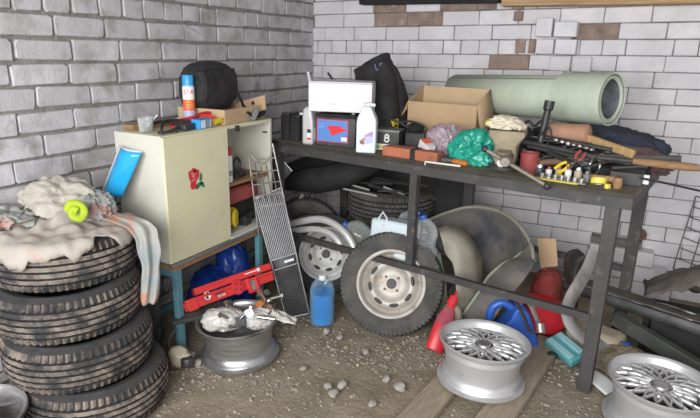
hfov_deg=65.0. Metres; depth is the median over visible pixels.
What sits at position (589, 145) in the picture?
metal bar
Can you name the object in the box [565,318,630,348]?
canister
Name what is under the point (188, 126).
plug
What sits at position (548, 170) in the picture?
bottle
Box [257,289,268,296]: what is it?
bolt
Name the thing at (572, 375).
gravel
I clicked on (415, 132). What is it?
charger
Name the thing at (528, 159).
tin can
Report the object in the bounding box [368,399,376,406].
stone
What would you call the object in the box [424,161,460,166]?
rod
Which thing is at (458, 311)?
jug
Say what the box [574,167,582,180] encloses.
bottle
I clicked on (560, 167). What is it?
bottle
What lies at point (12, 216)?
rag
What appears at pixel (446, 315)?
oil bottle
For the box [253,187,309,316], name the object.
grille
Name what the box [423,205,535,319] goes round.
fender
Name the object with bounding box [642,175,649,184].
paper
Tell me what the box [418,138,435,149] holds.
box
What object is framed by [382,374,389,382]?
stone
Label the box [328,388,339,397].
stone
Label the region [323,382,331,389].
stone
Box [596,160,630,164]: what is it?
wrench
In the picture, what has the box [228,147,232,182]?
spray can
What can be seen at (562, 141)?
chain
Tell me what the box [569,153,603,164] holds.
wrench
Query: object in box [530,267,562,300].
bag
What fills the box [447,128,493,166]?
plastic bag
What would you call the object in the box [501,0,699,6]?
trim
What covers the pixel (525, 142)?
metal bar
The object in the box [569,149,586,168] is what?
pliers
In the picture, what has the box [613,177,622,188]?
cork
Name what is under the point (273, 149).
wire rack
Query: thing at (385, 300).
wheel
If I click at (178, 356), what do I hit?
mask
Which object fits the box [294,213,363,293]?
wheel
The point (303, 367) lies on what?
stone
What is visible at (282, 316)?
plastic bag
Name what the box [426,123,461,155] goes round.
plastic bag
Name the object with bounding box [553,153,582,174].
pliers
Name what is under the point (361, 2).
trim
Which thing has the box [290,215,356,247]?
exhaust pipe
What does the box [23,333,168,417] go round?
tyre
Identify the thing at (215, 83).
shoulder bag
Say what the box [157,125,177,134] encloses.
pliers
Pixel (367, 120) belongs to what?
plastic bottle
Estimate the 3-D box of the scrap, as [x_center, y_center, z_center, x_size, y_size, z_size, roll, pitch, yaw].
[1.166,0.804,2.591,0.100,0.032,0.181,-7,18,-27]
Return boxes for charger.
[382,116,427,147]
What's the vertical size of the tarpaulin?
0.244 m
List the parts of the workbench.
leg, leg, post, rail, leg, tool handle, leg, leg, rail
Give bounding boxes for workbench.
[272,138,658,393]
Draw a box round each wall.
[0,0,313,383]
[312,0,699,302]
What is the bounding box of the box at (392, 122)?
[391,119,398,127]
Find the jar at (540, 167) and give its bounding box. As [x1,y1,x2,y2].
[535,163,545,174]
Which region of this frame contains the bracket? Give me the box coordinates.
[516,301,545,333]
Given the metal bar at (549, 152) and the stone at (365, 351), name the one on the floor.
the stone at (365, 351)
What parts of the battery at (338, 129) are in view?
lid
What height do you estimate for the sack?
0.143 m
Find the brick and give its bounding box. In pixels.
[382,144,443,161]
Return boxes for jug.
[443,304,461,320]
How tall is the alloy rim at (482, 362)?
0.220 m
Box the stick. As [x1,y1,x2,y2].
[307,71,310,81]
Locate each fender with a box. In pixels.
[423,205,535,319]
[438,225,482,309]
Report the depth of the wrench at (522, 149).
2.64 m
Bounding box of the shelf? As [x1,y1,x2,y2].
[229,167,266,186]
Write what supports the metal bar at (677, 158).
on the power tool
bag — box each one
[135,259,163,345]
[179,60,265,120]
[186,264,235,303]
[200,306,245,331]
[215,243,253,299]
[243,307,297,324]
[245,306,274,329]
[354,53,408,140]
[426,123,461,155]
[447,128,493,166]
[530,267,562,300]
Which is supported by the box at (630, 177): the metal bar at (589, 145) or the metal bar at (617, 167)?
the metal bar at (617, 167)
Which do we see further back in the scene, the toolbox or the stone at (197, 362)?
the toolbox
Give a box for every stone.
[194,358,201,366]
[299,365,306,370]
[323,328,330,333]
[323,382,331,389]
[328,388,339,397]
[336,334,343,339]
[337,380,346,389]
[363,349,368,354]
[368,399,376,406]
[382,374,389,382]
[393,381,405,391]
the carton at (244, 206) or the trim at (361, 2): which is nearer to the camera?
the carton at (244, 206)
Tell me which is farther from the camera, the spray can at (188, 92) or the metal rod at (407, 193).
the metal rod at (407, 193)
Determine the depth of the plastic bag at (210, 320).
2.64 m
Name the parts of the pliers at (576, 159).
handle, handle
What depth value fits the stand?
2.74 m
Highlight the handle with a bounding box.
[596,155,699,170]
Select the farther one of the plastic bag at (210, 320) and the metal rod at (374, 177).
the metal rod at (374, 177)
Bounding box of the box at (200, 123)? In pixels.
[191,117,211,128]
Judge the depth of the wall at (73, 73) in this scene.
2.75 m
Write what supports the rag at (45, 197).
on the rag at (58, 236)
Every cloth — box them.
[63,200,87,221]
[255,300,267,306]
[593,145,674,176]
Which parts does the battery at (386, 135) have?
lid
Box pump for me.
[535,100,554,155]
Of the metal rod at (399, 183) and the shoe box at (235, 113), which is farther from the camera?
the metal rod at (399, 183)
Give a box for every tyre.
[0,236,137,292]
[0,264,140,345]
[0,303,153,394]
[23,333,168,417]
[286,193,337,219]
[347,213,427,245]
[348,179,434,223]
[419,226,455,318]
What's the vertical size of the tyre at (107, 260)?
0.193 m
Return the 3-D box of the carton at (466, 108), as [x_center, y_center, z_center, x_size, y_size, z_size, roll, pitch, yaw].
[0.557,-0.539,3.220,0.542,0.336,0.204,11,19,31]
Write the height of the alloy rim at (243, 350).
0.244 m
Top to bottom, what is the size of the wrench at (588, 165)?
0.052 m
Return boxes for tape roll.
[590,177,606,184]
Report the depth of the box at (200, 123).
2.68 m
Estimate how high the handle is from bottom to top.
0.049 m
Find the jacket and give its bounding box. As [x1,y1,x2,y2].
[531,123,671,156]
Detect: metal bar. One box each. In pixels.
[520,139,596,159]
[527,144,590,161]
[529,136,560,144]
[539,157,571,165]
[545,135,612,150]
[546,150,579,167]
[586,154,681,161]
[612,164,648,169]
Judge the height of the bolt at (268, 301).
0.027 m
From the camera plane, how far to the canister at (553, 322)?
2.98 m
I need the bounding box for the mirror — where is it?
[284,162,291,179]
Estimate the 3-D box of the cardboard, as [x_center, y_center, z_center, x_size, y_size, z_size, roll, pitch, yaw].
[1.125,0.253,3.133,0.146,0.178,0.044,13,20,34]
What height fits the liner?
0.221 m
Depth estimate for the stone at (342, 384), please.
2.51 m
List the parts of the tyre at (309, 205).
wood strip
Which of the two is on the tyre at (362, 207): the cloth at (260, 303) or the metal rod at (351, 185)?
the metal rod at (351, 185)
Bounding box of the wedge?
[586,134,635,158]
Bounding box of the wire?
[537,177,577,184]
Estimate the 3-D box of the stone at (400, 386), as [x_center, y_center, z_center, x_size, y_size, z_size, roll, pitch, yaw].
[0.226,0.807,2.514,0.062,0.031,0.051,4,16,9]
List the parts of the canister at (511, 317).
handle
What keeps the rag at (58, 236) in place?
on the tyre at (107, 260)
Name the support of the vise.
attached to the workbench
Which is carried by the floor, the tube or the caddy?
the caddy
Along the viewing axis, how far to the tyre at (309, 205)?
3.65 m
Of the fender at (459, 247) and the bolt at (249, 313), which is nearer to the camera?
the bolt at (249, 313)
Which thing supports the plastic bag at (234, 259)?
on the floor
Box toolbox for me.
[229,181,256,204]
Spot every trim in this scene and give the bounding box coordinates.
[359,0,500,4]
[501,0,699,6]
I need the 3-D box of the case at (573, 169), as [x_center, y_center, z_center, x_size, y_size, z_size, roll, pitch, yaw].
[1.010,-0.206,2.622,0.260,0.050,0.160,15,21,39]
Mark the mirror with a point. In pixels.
(287, 170)
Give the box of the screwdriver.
[448,159,468,165]
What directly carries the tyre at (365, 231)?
on the tyre
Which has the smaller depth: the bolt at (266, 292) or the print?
the print
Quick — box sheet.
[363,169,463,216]
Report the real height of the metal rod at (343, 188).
0.017 m
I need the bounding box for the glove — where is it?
[485,114,527,130]
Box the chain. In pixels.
[553,138,594,151]
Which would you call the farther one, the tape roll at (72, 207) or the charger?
the charger
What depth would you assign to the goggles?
3.06 m
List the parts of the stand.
rail, rail, leg, leg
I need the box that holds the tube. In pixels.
[284,162,379,192]
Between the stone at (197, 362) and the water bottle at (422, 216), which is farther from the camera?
the water bottle at (422, 216)
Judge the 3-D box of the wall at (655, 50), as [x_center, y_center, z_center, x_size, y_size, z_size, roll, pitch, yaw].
[1.752,-0.593,3.345,4.700,2.444,0.150,10,18,26]
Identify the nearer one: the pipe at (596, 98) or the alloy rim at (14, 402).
the alloy rim at (14, 402)
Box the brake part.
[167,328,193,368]
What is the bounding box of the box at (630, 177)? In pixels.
[610,169,644,186]
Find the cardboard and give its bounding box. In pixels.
[537,238,557,267]
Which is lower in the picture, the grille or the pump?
the grille
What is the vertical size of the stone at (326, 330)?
0.025 m
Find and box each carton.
[230,197,255,226]
[309,79,375,112]
[402,85,493,130]
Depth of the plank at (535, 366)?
2.55 m
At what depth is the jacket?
2.65 m
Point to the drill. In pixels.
(245, 219)
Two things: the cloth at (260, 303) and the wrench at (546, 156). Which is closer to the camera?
the wrench at (546, 156)
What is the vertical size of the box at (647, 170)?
0.050 m
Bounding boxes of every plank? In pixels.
[397,375,455,417]
[475,334,554,417]
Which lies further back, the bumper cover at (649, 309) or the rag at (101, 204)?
the bumper cover at (649, 309)
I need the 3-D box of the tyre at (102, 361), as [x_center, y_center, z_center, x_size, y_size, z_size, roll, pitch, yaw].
[-1.141,0.550,2.327,0.580,0.193,0.580,1,16,-3]
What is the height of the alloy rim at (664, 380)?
0.215 m
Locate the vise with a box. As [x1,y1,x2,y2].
[481,127,550,189]
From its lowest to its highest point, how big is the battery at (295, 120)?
0.151 m
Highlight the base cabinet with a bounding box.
[102,118,272,268]
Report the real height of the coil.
0.096 m
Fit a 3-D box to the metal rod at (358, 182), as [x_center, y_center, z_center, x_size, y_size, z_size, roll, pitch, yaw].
[0.131,-0.168,3.543,0.339,0.056,0.012,14,20,37]
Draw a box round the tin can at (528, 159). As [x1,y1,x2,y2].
[519,151,539,174]
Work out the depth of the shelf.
3.15 m
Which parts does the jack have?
foot plate, wheel knob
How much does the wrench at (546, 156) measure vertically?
0.041 m
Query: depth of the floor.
2.56 m
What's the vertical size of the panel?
0.392 m
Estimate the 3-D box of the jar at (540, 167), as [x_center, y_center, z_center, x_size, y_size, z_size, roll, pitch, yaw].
[0.875,-0.183,2.531,0.054,0.050,0.054,13,20,34]
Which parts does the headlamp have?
arm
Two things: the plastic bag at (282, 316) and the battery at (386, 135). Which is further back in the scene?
the battery at (386, 135)
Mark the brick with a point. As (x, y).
(412, 153)
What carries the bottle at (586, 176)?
on the workbench
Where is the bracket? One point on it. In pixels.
(540, 327)
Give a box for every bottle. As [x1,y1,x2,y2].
[303,103,317,144]
[310,273,334,325]
[341,220,370,245]
[356,102,377,152]
[418,213,437,254]
[426,291,458,353]
[545,166,551,175]
[555,166,561,177]
[564,166,571,178]
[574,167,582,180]
[583,171,590,182]
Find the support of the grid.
attached to the wall at (655, 50)
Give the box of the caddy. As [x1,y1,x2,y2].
[544,332,581,366]
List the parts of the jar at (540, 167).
lid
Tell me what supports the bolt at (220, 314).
on the plastic bag at (210, 320)
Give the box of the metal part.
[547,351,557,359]
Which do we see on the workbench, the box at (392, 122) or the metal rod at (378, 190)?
the box at (392, 122)
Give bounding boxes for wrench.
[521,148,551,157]
[537,151,565,159]
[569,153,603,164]
[583,157,621,168]
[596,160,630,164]
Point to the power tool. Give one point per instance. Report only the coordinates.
(596, 168)
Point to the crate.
(690, 342)
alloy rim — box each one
[0,384,28,417]
[172,299,278,374]
[437,319,531,402]
[601,353,699,417]
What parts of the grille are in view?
frame, frame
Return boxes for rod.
[343,188,377,196]
[351,185,369,190]
[358,182,391,184]
[365,182,408,198]
[367,185,436,199]
[371,180,428,186]
[374,177,404,182]
[378,190,401,191]
[383,186,404,194]
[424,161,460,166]
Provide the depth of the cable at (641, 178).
2.32 m
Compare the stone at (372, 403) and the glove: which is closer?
the stone at (372, 403)
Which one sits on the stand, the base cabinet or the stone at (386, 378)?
the base cabinet
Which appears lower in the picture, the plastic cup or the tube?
the tube
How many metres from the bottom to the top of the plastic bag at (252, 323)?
0.087 m
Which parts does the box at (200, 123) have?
print panel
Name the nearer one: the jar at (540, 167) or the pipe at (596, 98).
the jar at (540, 167)
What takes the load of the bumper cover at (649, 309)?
on the floor
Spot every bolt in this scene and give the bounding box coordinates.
[218,312,228,318]
[246,309,253,316]
[257,289,266,301]
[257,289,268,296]
[261,298,270,307]
[267,303,275,309]
[270,293,282,299]
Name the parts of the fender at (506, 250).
arch panel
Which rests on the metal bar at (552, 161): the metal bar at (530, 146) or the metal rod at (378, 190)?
the metal bar at (530, 146)
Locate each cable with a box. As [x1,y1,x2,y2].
[145,119,186,130]
[169,111,223,128]
[639,177,699,191]
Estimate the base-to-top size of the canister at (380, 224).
0.272 m
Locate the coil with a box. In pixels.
[640,229,646,240]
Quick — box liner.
[563,249,584,283]
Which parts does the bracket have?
arm, arm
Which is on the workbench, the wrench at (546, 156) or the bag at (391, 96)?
the bag at (391, 96)
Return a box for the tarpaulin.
[643,264,699,297]
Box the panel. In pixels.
[434,253,447,316]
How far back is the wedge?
2.47 m
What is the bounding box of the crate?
[645,298,699,357]
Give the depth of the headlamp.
2.75 m
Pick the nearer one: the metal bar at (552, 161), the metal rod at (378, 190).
the metal bar at (552, 161)
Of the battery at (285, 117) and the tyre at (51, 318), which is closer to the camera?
the tyre at (51, 318)
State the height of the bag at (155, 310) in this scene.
0.503 m
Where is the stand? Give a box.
[136,230,263,346]
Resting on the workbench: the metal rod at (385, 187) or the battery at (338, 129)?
the battery at (338, 129)
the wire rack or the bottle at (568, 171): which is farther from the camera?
the wire rack
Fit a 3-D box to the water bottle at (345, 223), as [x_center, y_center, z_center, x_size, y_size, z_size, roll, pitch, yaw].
[0.069,0.184,3.316,0.254,0.233,0.181,3,16,5]
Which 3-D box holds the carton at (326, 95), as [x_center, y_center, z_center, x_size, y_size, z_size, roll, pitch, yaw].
[-0.042,-0.642,3.114,0.355,0.166,0.178,4,16,8]
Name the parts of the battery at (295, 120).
lid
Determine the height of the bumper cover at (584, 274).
0.519 m
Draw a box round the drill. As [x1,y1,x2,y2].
[239,209,254,225]
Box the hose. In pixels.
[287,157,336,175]
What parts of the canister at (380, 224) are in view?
handle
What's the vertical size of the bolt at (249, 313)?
0.049 m
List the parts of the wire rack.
rod, rod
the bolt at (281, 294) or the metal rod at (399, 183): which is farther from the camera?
the metal rod at (399, 183)
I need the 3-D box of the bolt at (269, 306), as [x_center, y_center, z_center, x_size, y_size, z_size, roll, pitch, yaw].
[-0.379,0.470,2.675,0.030,0.038,0.069,6,17,15]
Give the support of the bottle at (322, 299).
on the floor
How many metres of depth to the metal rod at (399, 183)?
3.47 m
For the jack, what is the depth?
2.81 m
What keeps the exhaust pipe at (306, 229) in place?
on the wheel at (314, 260)
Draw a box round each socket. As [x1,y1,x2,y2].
[257,315,275,320]
[537,173,587,184]
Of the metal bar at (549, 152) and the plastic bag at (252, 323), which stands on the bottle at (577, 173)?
the metal bar at (549, 152)
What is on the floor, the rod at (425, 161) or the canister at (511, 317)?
the canister at (511, 317)
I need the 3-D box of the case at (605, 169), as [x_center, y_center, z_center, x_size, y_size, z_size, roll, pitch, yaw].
[1.126,-0.198,2.614,0.240,0.045,0.160,10,18,28]
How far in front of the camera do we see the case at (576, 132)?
2.63 m
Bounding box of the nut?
[604,183,610,188]
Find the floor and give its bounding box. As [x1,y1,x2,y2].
[8,252,699,417]
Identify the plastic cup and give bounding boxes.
[136,115,157,131]
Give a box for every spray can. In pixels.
[182,75,195,120]
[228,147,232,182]
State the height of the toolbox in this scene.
0.081 m
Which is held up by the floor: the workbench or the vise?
the workbench
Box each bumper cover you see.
[549,267,699,350]
[561,248,608,352]
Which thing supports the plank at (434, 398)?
on the floor
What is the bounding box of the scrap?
[574,369,612,394]
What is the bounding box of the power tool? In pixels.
[578,158,601,174]
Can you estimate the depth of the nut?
2.30 m
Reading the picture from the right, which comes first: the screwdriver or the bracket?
the bracket
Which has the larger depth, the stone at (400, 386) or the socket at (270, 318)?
the socket at (270, 318)
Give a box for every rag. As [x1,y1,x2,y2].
[0,203,36,230]
[0,211,139,271]
[15,175,95,219]
[75,189,117,220]
[100,212,161,305]
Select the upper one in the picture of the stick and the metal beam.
the stick
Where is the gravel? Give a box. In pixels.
[150,290,674,417]
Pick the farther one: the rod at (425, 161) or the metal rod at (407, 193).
the metal rod at (407, 193)
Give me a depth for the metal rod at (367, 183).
3.39 m
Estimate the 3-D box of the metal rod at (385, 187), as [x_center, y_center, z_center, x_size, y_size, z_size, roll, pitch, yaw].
[0.271,-0.112,3.391,0.014,0.029,0.175,-12,21,-39]
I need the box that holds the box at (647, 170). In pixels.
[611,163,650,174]
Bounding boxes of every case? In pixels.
[540,155,585,175]
[546,123,591,142]
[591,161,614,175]
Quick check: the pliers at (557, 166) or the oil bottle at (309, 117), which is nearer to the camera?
the pliers at (557, 166)
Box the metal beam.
[610,311,699,371]
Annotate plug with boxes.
[180,123,195,130]
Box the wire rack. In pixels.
[247,143,289,235]
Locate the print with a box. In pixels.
[188,168,204,189]
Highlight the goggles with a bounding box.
[232,156,245,177]
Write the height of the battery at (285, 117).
0.161 m
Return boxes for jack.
[182,263,274,311]
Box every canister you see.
[370,211,420,260]
[485,299,538,345]
[523,293,564,335]
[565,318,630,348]
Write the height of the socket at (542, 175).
0.025 m
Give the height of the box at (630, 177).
0.055 m
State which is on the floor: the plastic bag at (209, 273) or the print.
the plastic bag at (209, 273)
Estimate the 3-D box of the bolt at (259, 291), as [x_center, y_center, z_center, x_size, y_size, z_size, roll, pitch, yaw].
[-0.439,0.433,2.751,0.030,0.053,0.067,-14,22,-43]
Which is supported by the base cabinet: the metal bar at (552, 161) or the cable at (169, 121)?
the cable at (169, 121)
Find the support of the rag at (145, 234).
hanging from the tyre at (107, 260)
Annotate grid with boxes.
[672,196,699,268]
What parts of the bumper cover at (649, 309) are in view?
handle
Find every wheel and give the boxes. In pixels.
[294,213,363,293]
[340,232,444,336]
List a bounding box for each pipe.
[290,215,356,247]
[291,226,344,245]
[445,72,625,125]
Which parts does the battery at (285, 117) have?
lid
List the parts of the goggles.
len frame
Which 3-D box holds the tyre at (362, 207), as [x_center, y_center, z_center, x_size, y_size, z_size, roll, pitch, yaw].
[0.280,-0.054,3.701,0.590,0.211,0.590,7,17,17]
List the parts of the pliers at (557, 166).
handle, handle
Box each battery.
[281,111,299,139]
[290,114,302,140]
[316,111,359,147]
[377,127,403,150]
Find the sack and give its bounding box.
[595,342,649,378]
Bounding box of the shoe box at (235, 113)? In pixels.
[178,95,265,124]
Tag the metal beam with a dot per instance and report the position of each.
(644, 335)
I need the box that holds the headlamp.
[519,119,549,158]

